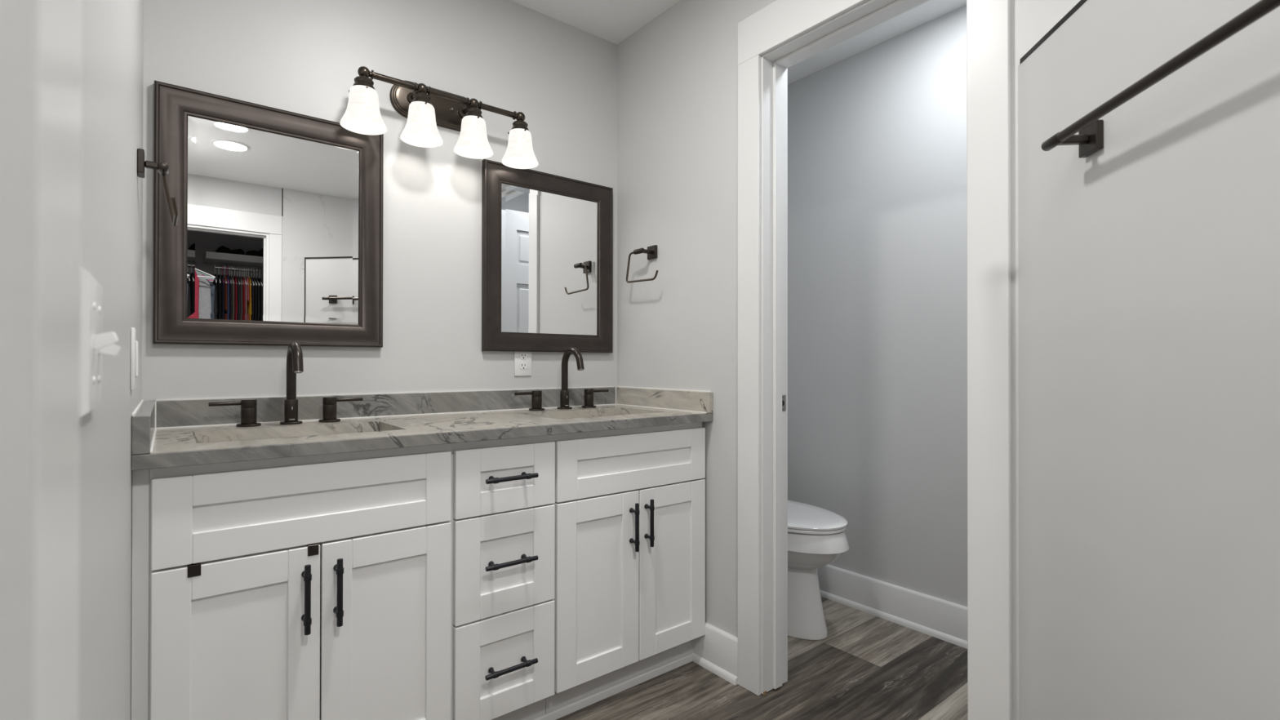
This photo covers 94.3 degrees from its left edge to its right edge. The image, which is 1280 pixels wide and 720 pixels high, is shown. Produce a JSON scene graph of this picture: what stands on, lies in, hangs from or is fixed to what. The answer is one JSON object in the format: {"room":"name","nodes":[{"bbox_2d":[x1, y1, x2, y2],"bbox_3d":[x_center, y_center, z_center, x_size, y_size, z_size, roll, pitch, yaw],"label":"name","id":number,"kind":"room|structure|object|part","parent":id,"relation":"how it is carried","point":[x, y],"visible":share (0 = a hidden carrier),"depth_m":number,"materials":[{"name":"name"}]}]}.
{"room":"bathroom","nodes":[
{"label":"bathroom","id":0,"kind":"room"},
{"bbox_2d":[78,0,143,719],"bbox_3d":[-0.317,-0.146,0.220,0.115,2.423,3.340,0,0,-38],"label":"wall","id":1,"kind":"structure","parent":0,"point":[112,207],"depth_m":0.71,"materials":[{"name":"grey paint"}]},
{"bbox_2d":[0,0,37,719],"bbox_3d":[-0.217,0.044,0.115,0.141,2.042,0.004,0,0,-38],"label":"trim","id":2,"kind":"structure","parent":1,"relation":"attached to","point":[18,18],"depth_m":0.15,"materials":[{"name":"grey paint"}]},
{"bbox_2d":[33,0,82,719],"bbox_3d":[0.070,-0.036,-0.153,0.026,2.200,0.990,0,0,-38],"label":"trim","id":3,"kind":"structure","parent":1,"relation":"attached to","point":[60,22],"depth_m":0.19,"materials":[{"name":"white wood"}]},
{"bbox_2d":[80,266,122,417],"bbox_3d":[-0.453,-0.013,0.502,0.022,0.115,0.117,0,0,-38],"label":"light switch","id":4,"kind":"object","parent":1,"relation":"attached to","point":[94,342],"visible":1,"depth_m":0.47,"materials":[{"name":"white plastic"}]},
{"bbox_3d":[-0.459,-0.013,0.497,0.006,0.115,0.117,0,0,-38],"label":"plate","id":5,"kind":"part","parent":4,"relation":"part of","materials":[{"name":"white plastic"}]},
{"bbox_2d":[130,327,138,390],"bbox_3d":[-0.949,-0.002,1.115,0.010,0.115,0.070,0,0,-38],"label":"wall switch","id":6,"kind":"object","parent":1,"relation":"attached to","point":[134,344],"visible":1,"depth_m":1.09,"materials":[{"name":"white plastic"}]},
{"bbox_2d":[137,148,178,226],"bbox_3d":[-1.066,-0.382,1.314,0.070,0.146,0.197,0,0,-38],"label":"towel ring","id":7,"kind":"object","parent":1,"relation":"attached to","point":[162,167],"visible":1,"depth_m":1.31,"materials":[{"name":"brown metal"}]},
{"bbox_3d":[-1.091,-0.430,1.298,0.012,0.051,0.051,0,0,-38],"label":"wall plate","id":8,"kind":"part","parent":7,"relation":"part of","materials":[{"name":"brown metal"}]},
{"bbox_3d":[-1.079,-0.430,1.326,0.042,0.020,0.052,0,0,-38],"label":"post","id":9,"kind":"part","parent":7,"relation":"part of","materials":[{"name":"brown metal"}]},
{"bbox_2d":[141,0,617,400],"bbox_3d":[-0.514,-0.136,2.261,2.916,2.423,0.100,0,0,-38],"label":"wall","id":10,"kind":"structure","parent":0,"point":[304,57],"depth_m":2.00,"materials":[{"name":"grey paint"}]},
{"bbox_2d":[152,80,383,347],"bbox_3d":[-1.060,-0.389,1.746,0.574,0.694,0.027,0,0,-38],"label":"framed mirror","id":11,"kind":"object","parent":10,"relation":"attached to","point":[277,238],"visible":0.95,"depth_m":1.72,"materials":[{"name":"brown metal"}]},
{"bbox_2d":[186,115,358,324],"bbox_3d":[-1.064,-0.389,1.751,0.434,0.553,0.007,0,0,-38],"label":"mirror glass","id":12,"kind":"object","parent":11,"relation":"attached to","point":[273,211],"depth_m":1.73,"materials":[{"name":"white"}]},
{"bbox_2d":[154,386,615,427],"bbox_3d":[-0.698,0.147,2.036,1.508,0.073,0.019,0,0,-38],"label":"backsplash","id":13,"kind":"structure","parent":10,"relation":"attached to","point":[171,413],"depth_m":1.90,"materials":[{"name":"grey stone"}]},
{"bbox_2d":[339,66,538,168],"bbox_3d":[-0.647,-0.819,1.982,0.653,0.228,0.175,0,0,-38],"label":"vanity light","id":14,"kind":"object","parent":10,"relation":"attached to","point":[425,108],"visible":1,"depth_m":1.96,"materials":[{"name":"white glass"}]},
{"bbox_3d":[-0.838,-0.763,1.802,0.131,0.114,0.131,0,0,-38],"label":"lamp shade","id":15,"kind":"part","parent":14,"relation":"part of","materials":[{"name":"white glass"}]},
{"bbox_3d":[-0.838,-0.764,1.802,0.060,0.088,0.060,0,0,-38],"label":"bulb","id":16,"kind":"part","parent":14,"relation":"part of","materials":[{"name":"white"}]},
{"bbox_3d":[-0.729,-0.871,1.945,0.040,0.040,0.090,0,0,-38],"label":"arm","id":17,"kind":"part","parent":14,"relation":"part of","materials":[{"name":"brown metal"}]},
{"bbox_3d":[-0.702,-0.762,1.910,0.131,0.114,0.131,0,0,-38],"label":"lamp shade","id":18,"kind":"part","parent":14,"relation":"part of","materials":[{"name":"white glass"}]},
{"bbox_3d":[-0.702,-0.763,1.910,0.060,0.088,0.060,0,0,-38],"label":"bulb","id":19,"kind":"part","parent":14,"relation":"part of","materials":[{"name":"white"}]},
{"bbox_3d":[-0.593,-0.871,2.054,0.040,0.040,0.090,0,0,-38],"label":"arm","id":20,"kind":"part","parent":14,"relation":"part of","materials":[{"name":"brown metal"}]},
{"bbox_3d":[-0.565,-0.762,2.018,0.131,0.114,0.131,0,0,-38],"label":"lamp shade","id":21,"kind":"part","parent":14,"relation":"part of","materials":[{"name":"white glass"}]},
{"bbox_3d":[-0.565,-0.763,2.018,0.060,0.088,0.060,0,0,-38],"label":"bulb","id":22,"kind":"part","parent":14,"relation":"part of","materials":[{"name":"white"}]},
{"bbox_3d":[-0.429,-0.761,2.127,0.131,0.114,0.131,0,0,-38],"label":"lamp shade","id":23,"kind":"part","parent":14,"relation":"part of","materials":[{"name":"white glass"}]},
{"bbox_3d":[-0.429,-0.762,2.127,0.060,0.088,0.060,0,0,-38],"label":"bulb","id":24,"kind":"part","parent":14,"relation":"part of","materials":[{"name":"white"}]},
{"bbox_2d":[514,351,531,376],"bbox_3d":[-0.443,0.003,2.248,0.071,0.114,0.008,0,0,-38],"label":"wall outlet","id":25,"kind":"object","parent":10,"relation":"attached to","point":[522,360],"visible":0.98,"depth_m":2.24,"materials":[{"name":"white plastic"}]},
{"bbox_2d":[519,352,527,359],"bbox_3d":[-0.441,-0.016,2.246,0.034,0.026,0.003,0,0,-38],"label":"receptacle","id":26,"kind":"object","parent":25,"relation":"attached to","point":[522,355],"depth_m":2.24,"materials":[{"name":"white plastic"}]},
{"bbox_2d":[519,362,527,368],"bbox_3d":[-0.441,0.022,2.246,0.034,0.026,0.003,0,0,-38],"label":"receptacle","id":27,"kind":"object","parent":25,"relation":"attached to","point":[522,365],"depth_m":2.24,"materials":[{"name":"white plastic"}]},
{"bbox_2d":[481,159,613,352],"bbox_3d":[-0.342,-0.377,2.317,0.569,0.691,0.027,0,0,-38],"label":"framed mirror","id":28,"kind":"object","parent":10,"relation":"attached to","point":[547,239],"visible":1,"depth_m":2.30,"materials":[{"name":"brown metal"}]},
{"bbox_2d":[501,183,596,335],"bbox_3d":[-0.346,-0.377,2.322,0.428,0.550,0.007,0,0,-38],"label":"mirror glass","id":29,"kind":"object","parent":28,"relation":"attached to","point":[548,235],"depth_m":2.31,"materials":[{"name":"white"}]},
{"bbox_2d":[511,0,966,84],"bbox_3d":[0.919,-1.405,0.467,2.916,0.100,4.700,0,0,-38],"label":"ceiling","id":30,"kind":"structure","parent":0,"point":[614,21],"depth_m":2.35,"materials":[{"name":"white paint"}]},
{"bbox_2d":[556,596,967,719],"bbox_3d":[0.916,1.118,0.455,2.916,0.100,4.700,0,0,-38],"label":"floor","id":31,"kind":"structure","parent":0,"point":[867,666],"depth_m":1.96,"materials":[{"name":"brown wood"}]},
{"bbox_2d":[131,469,149,719],"bbox_3d":[-1.132,0.640,1.355,0.025,0.861,0.504,0,0,-38],"label":"strip","id":32,"kind":"object","parent":31,"relation":"on","point":[140,478],"visible":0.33,"depth_m":1.16,"materials":[{"name":"white wood"}]},
{"bbox_2d":[148,443,451,719],"bbox_3d":[-0.873,0.641,1.535,0.604,0.861,0.580,0,0,-38],"label":"base cabinet","id":33,"kind":"object","parent":31,"relation":"on","point":[358,628],"visible":0.97,"depth_m":1.31,"materials":[{"name":"white wood"}]},
{"bbox_2d":[187,562,200,577],"bbox_3d":[-0.903,0.424,1.202,0.022,0.023,0.024,0,0,-38],"label":"clip","id":34,"kind":"object","parent":33,"relation":"attached to","point":[193,570],"visible":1,"depth_m":1.19,"materials":[{"name":"brown"}]},
{"bbox_3d":[-0.841,0.689,1.250,0.294,0.546,0.020,0,0,-38],"label":"door","id":35,"kind":"part","parent":33,"relation":"part of","materials":[{"name":"white wood"}]},
{"bbox_3d":[-0.731,0.522,1.302,0.016,0.150,0.038,0,0,-38],"label":"handle","id":36,"kind":"part","parent":33,"relation":"part of","materials":[{"name":"black metal"}]},
{"bbox_2d":[306,542,318,555],"bbox_3d":[-0.736,0.425,1.334,0.022,0.023,0.024,0,0,-38],"label":"clip","id":37,"kind":"object","parent":33,"relation":"attached to","point":[313,549],"visible":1,"depth_m":1.32,"materials":[{"name":"brown"}]},
{"bbox_3d":[-0.680,0.522,1.341,0.016,0.150,0.038,0,0,-38],"label":"handle","id":38,"kind":"part","parent":33,"relation":"part of","materials":[{"name":"black metal"}]},
{"bbox_3d":[-0.606,0.690,1.437,0.298,0.546,0.020,0,0,-38],"label":"door","id":39,"kind":"part","parent":33,"relation":"part of","materials":[{"name":"white wood"}]},
{"bbox_2d":[131,386,712,470],"bbox_3d":[-0.527,0.213,1.821,1.549,0.214,0.570,0,0,-38],"label":"countertop","id":40,"kind":"structure","parent":33,"relation":"on","point":[173,432],"depth_m":1.71,"materials":[{"name":"grey stone"}]},
{"bbox_2d":[208,399,261,426],"bbox_3d":[-1.101,0.145,1.616,0.119,0.073,0.058,0,0,-38],"label":"tap","id":41,"kind":"object","parent":40,"relation":"on","point":[248,406],"visible":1,"depth_m":1.62,"materials":[{"name":"brown metal"}]},
{"bbox_3d":[-1.117,0.118,1.601,0.075,0.011,0.011,0,0,-42],"label":"lever","id":42,"kind":"part","parent":41,"relation":"part of","materials":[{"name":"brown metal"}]},
{"bbox_2d":[202,431,374,443],"bbox_3d":[-0.868,0.265,1.525,0.467,0.108,0.289,0,0,-38],"label":"basin","id":43,"kind":"object","parent":40,"relation":"in","point":[292,433],"depth_m":1.59,"materials":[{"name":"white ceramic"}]},
{"bbox_2d":[280,342,303,424],"bbox_3d":[-0.965,0.066,1.657,0.056,0.232,0.153,0,0,-38],"label":"faucet spout","id":44,"kind":"object","parent":40,"relation":"on","point":[295,365],"visible":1,"depth_m":1.68,"materials":[{"name":"brown metal"}]},
{"bbox_2d":[318,396,363,422],"bbox_3d":[-0.896,0.146,1.780,0.119,0.073,0.058,0,0,-38],"label":"tap","id":45,"kind":"object","parent":40,"relation":"on","point":[330,403],"visible":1,"depth_m":1.75,"materials":[{"name":"brown metal"}]},
{"bbox_3d":[-0.878,0.119,1.792,0.075,0.011,0.011,0,0,-35],"label":"lever","id":46,"kind":"part","parent":45,"relation":"part of","materials":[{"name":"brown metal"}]},
{"bbox_2d":[514,390,544,410],"bbox_3d":[-0.405,0.149,2.170,0.119,0.073,0.058,0,0,-38],"label":"tap","id":47,"kind":"object","parent":40,"relation":"on","point":[536,398],"visible":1,"depth_m":2.17,"materials":[{"name":"brown metal"}]},
{"bbox_3d":[-0.421,0.121,2.155,0.075,0.011,0.011,0,0,-42],"label":"lever","id":48,"kind":"part","parent":47,"relation":"part of","materials":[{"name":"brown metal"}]},
{"bbox_2d":[557,347,584,408],"bbox_3d":[-0.256,0.069,2.221,0.056,0.232,0.153,0,0,-38],"label":"faucet spout","id":49,"kind":"object","parent":40,"relation":"on","point":[564,393],"visible":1,"depth_m":2.24,"materials":[{"name":"brown metal"}]},
{"bbox_2d":[581,388,608,408],"bbox_3d":[-0.177,0.150,2.352,0.119,0.073,0.058,0,0,-38],"label":"tap","id":50,"kind":"object","parent":40,"relation":"on","point":[588,393],"visible":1,"depth_m":2.32,"materials":[{"name":"brown metal"}]},
{"bbox_3d":[-0.158,0.123,2.364,0.075,0.011,0.011,0,0,-35],"label":"lever","id":51,"kind":"part","parent":50,"relation":"part of","materials":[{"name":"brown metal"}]},
{"bbox_2d":[450,435,555,719],"bbox_3d":[-0.517,0.643,1.817,0.302,0.861,0.580,0,0,-38],"label":"base cabinet","id":52,"kind":"object","parent":31,"relation":"on","point":[503,520],"visible":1,"depth_m":1.61,"materials":[{"name":"white wood"}]},
{"bbox_3d":[-0.366,0.828,1.627,0.294,0.272,0.020,0,0,-38],"label":"drawer","id":53,"kind":"part","parent":52,"relation":"part of","materials":[{"name":"white wood"}]},
{"bbox_3d":[-0.366,0.553,1.628,0.294,0.271,0.020,0,0,-38],"label":"drawer","id":54,"kind":"part","parent":52,"relation":"part of","materials":[{"name":"white wood"}]},
{"bbox_3d":[-0.366,0.324,1.629,0.294,0.178,0.020,0,0,-38],"label":"drawer","id":55,"kind":"part","parent":52,"relation":"part of","materials":[{"name":"white wood"}]},
{"bbox_3d":[-0.350,0.830,1.603,0.150,0.016,0.038,0,0,-38],"label":"handle","id":56,"kind":"part","parent":52,"relation":"part of","materials":[{"name":"black metal"}]},
{"bbox_3d":[-0.349,0.546,1.605,0.150,0.016,0.038,0,0,-38],"label":"handle","id":57,"kind":"part","parent":52,"relation":"part of","materials":[{"name":"black metal"}]},
{"bbox_3d":[-0.349,0.318,1.606,0.150,0.016,0.038,0,0,-38],"label":"handle","id":58,"kind":"part","parent":52,"relation":"part of","materials":[{"name":"black metal"}]},
{"bbox_2d":[545,422,705,714],"bbox_3d":[-0.161,0.644,2.100,0.606,0.861,0.580,0,0,-38],"label":"base cabinet","id":59,"kind":"object","parent":31,"relation":"on","point":[629,504],"visible":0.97,"depth_m":1.87,"materials":[{"name":"white wood"}]},
{"bbox_3d":[-0.127,0.692,1.818,0.301,0.546,0.020,0,0,-38],"label":"door","id":60,"kind":"part","parent":59,"relation":"part of","materials":[{"name":"white wood"}]},
{"bbox_2d":[532,653,692,719],"bbox_3d":[-0.400,1.060,1.656,1.496,0.026,0.010,0,0,-38],"label":"trim","id":61,"kind":"structure","parent":59,"relation":"attached to","point":[573,707],"depth_m":1.90,"materials":[{"name":"white wood"}]},
{"bbox_3d":[-0.016,0.525,1.870,0.016,0.150,0.038,0,0,-38],"label":"handle","id":62,"kind":"part","parent":59,"relation":"part of","materials":[{"name":"black metal"}]},
{"bbox_3d":[0.032,0.522,1.908,0.016,0.150,0.038,0,0,-38],"label":"handle","id":63,"kind":"part","parent":59,"relation":"part of","materials":[{"name":"black metal"}]},
{"bbox_3d":[0.109,0.693,2.005,0.294,0.546,0.020,0,0,-38],"label":"door","id":64,"kind":"part","parent":59,"relation":"part of","materials":[{"name":"white wood"}]},
{"bbox_2d":[787,499,849,639],"bbox_3d":[0.533,0.680,2.517,0.430,0.795,0.748,0,0,-38],"label":"toilet","id":65,"kind":"object","parent":31,"relation":"on","point":[817,538],"visible":0.29,"depth_m":2.29,"materials":[{"name":"white ceramic"}]},
{"bbox_3d":[0.595,0.645,2.440,0.372,0.014,0.525,0,0,-38],"label":"seat","id":66,"kind":"part","parent":65,"relation":"part of","materials":[{"name":"white plastic"}]},
{"bbox_3d":[0.595,0.627,2.439,0.378,0.020,0.532,0,0,-38],"label":"lid","id":67,"kind":"part","parent":65,"relation":"part of","materials":[{"name":"white plastic"}]},
{"bbox_2d":[617,0,1080,719],"bbox_3d":[1.018,-0.140,1.218,0.115,2.423,3.440,0,0,-38],"label":"wall","id":68,"kind":"structure","parent":0,"point":[677,73],"depth_m":2.14,"materials":[{"name":"grey paint"}]},
{"bbox_2d":[626,244,658,283],"bbox_3d":[0.026,-0.375,2.315,0.071,0.148,0.197,0,0,-38],"label":"towel ring","id":69,"kind":"object","parent":68,"relation":"attached to","point":[651,251],"visible":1,"depth_m":2.32,"materials":[{"name":"brown metal"}]},
{"bbox_3d":[0.011,-0.423,2.325,0.060,0.020,0.052,0,0,-38],"label":"post","id":70,"kind":"part","parent":69,"relation":"part of","materials":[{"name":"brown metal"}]},
{"bbox_3d":[0.048,-0.423,2.336,0.012,0.051,0.051,0,0,-38],"label":"wall plate","id":71,"kind":"part","parent":69,"relation":"part of","materials":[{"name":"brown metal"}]},
{"bbox_2d":[692,622,737,685],"bbox_3d":[0.256,1.002,2.055,0.026,0.146,0.219,0,0,-38],"label":"baseboard","id":72,"kind":"structure","parent":68,"relation":"attached to","point":[716,651],"depth_m":2.04,"materials":[{"name":"white wood"}]},
{"bbox_2d":[782,395,786,411],"bbox_3d":[0.475,0.143,1.969,0.028,0.054,0.002,0,0,-38],"label":"strike plate","id":73,"kind":"object","parent":68,"relation":"attached to","point":[784,397],"visible":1,"depth_m":1.97,"materials":[{"name":"silver metal"}]},
{"bbox_2d":[760,0,968,719],"bbox_3d":[0.634,0.034,1.699,0.115,2.072,0.663,0,0,-38],"label":"trim","id":74,"kind":"structure","parent":68,"relation":"attached to","point":[870,13],"depth_m":1.93,"materials":[{"name":"white wood"}]},
{"bbox_2d":[737,0,1012,719],"bbox_3d":[0.583,-0.025,1.659,0.015,2.197,0.813,0,0,-38],"label":"trim","id":75,"kind":"structure","parent":68,"relation":"attached to","point":[989,667],"depth_m":1.39,"materials":[{"name":"white wood"}]},
{"bbox_2d":[787,4,967,606],"bbox_3d":[1.273,-0.134,2.276,0.100,2.423,2.100,0,0,-38],"label":"wall","id":76,"kind":"structure","parent":0,"point":[877,241],"depth_m":2.50,"materials":[{"name":"grey paint"}]},
{"bbox_2d":[817,564,967,648],"bbox_3d":[1.191,1.004,2.270,0.026,0.146,1.999,0,0,-38],"label":"baseboard","id":77,"kind":"structure","parent":76,"relation":"attached to","point":[938,618],"depth_m":2.43,"materials":[{"name":"white wood"}]},
{"bbox_2d":[1017,0,1279,719],"bbox_3d":[0.843,0.203,0.761,0.115,1.734,1.140,0,0,7],"label":"wall partition","id":78,"kind":"structure","parent":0,"point":[1148,261],"depth_m":0.94,"materials":[{"name":"grey paint"}]},
{"bbox_2d":[1020,0,1087,63],"bbox_3d":[0.842,0.198,0.754,0.117,1.744,1.129,0,0,7],"label":"trim","id":79,"kind":"structure","parent":78,"relation":"attached to","point":[1081,2],"depth_m":1.20,"materials":[{"name":"black metal"}]},
{"bbox_2d":[1040,0,1279,158],"bbox_3d":[0.745,-0.401,0.742,0.075,0.051,0.734,0,0,7],"label":"towel bar","id":80,"kind":"object","parent":78,"relation":"attached to","point":[1089,139],"visible":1,"depth_m":0.85,"materials":[{"name":"brown metal"}]},
{"bbox_3d":[0.782,-0.399,1.077,0.053,0.015,0.016,0,0,7],"label":"post","id":81,"kind":"part","parent":80,"relation":"part of","materials":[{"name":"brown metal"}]},
{"bbox_3d":[0.814,-0.399,1.073,0.012,0.051,0.051,0,0,7],"label":"wall plate","id":82,"kind":"part","parent":80,"relation":"part of","materials":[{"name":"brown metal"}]}
]}

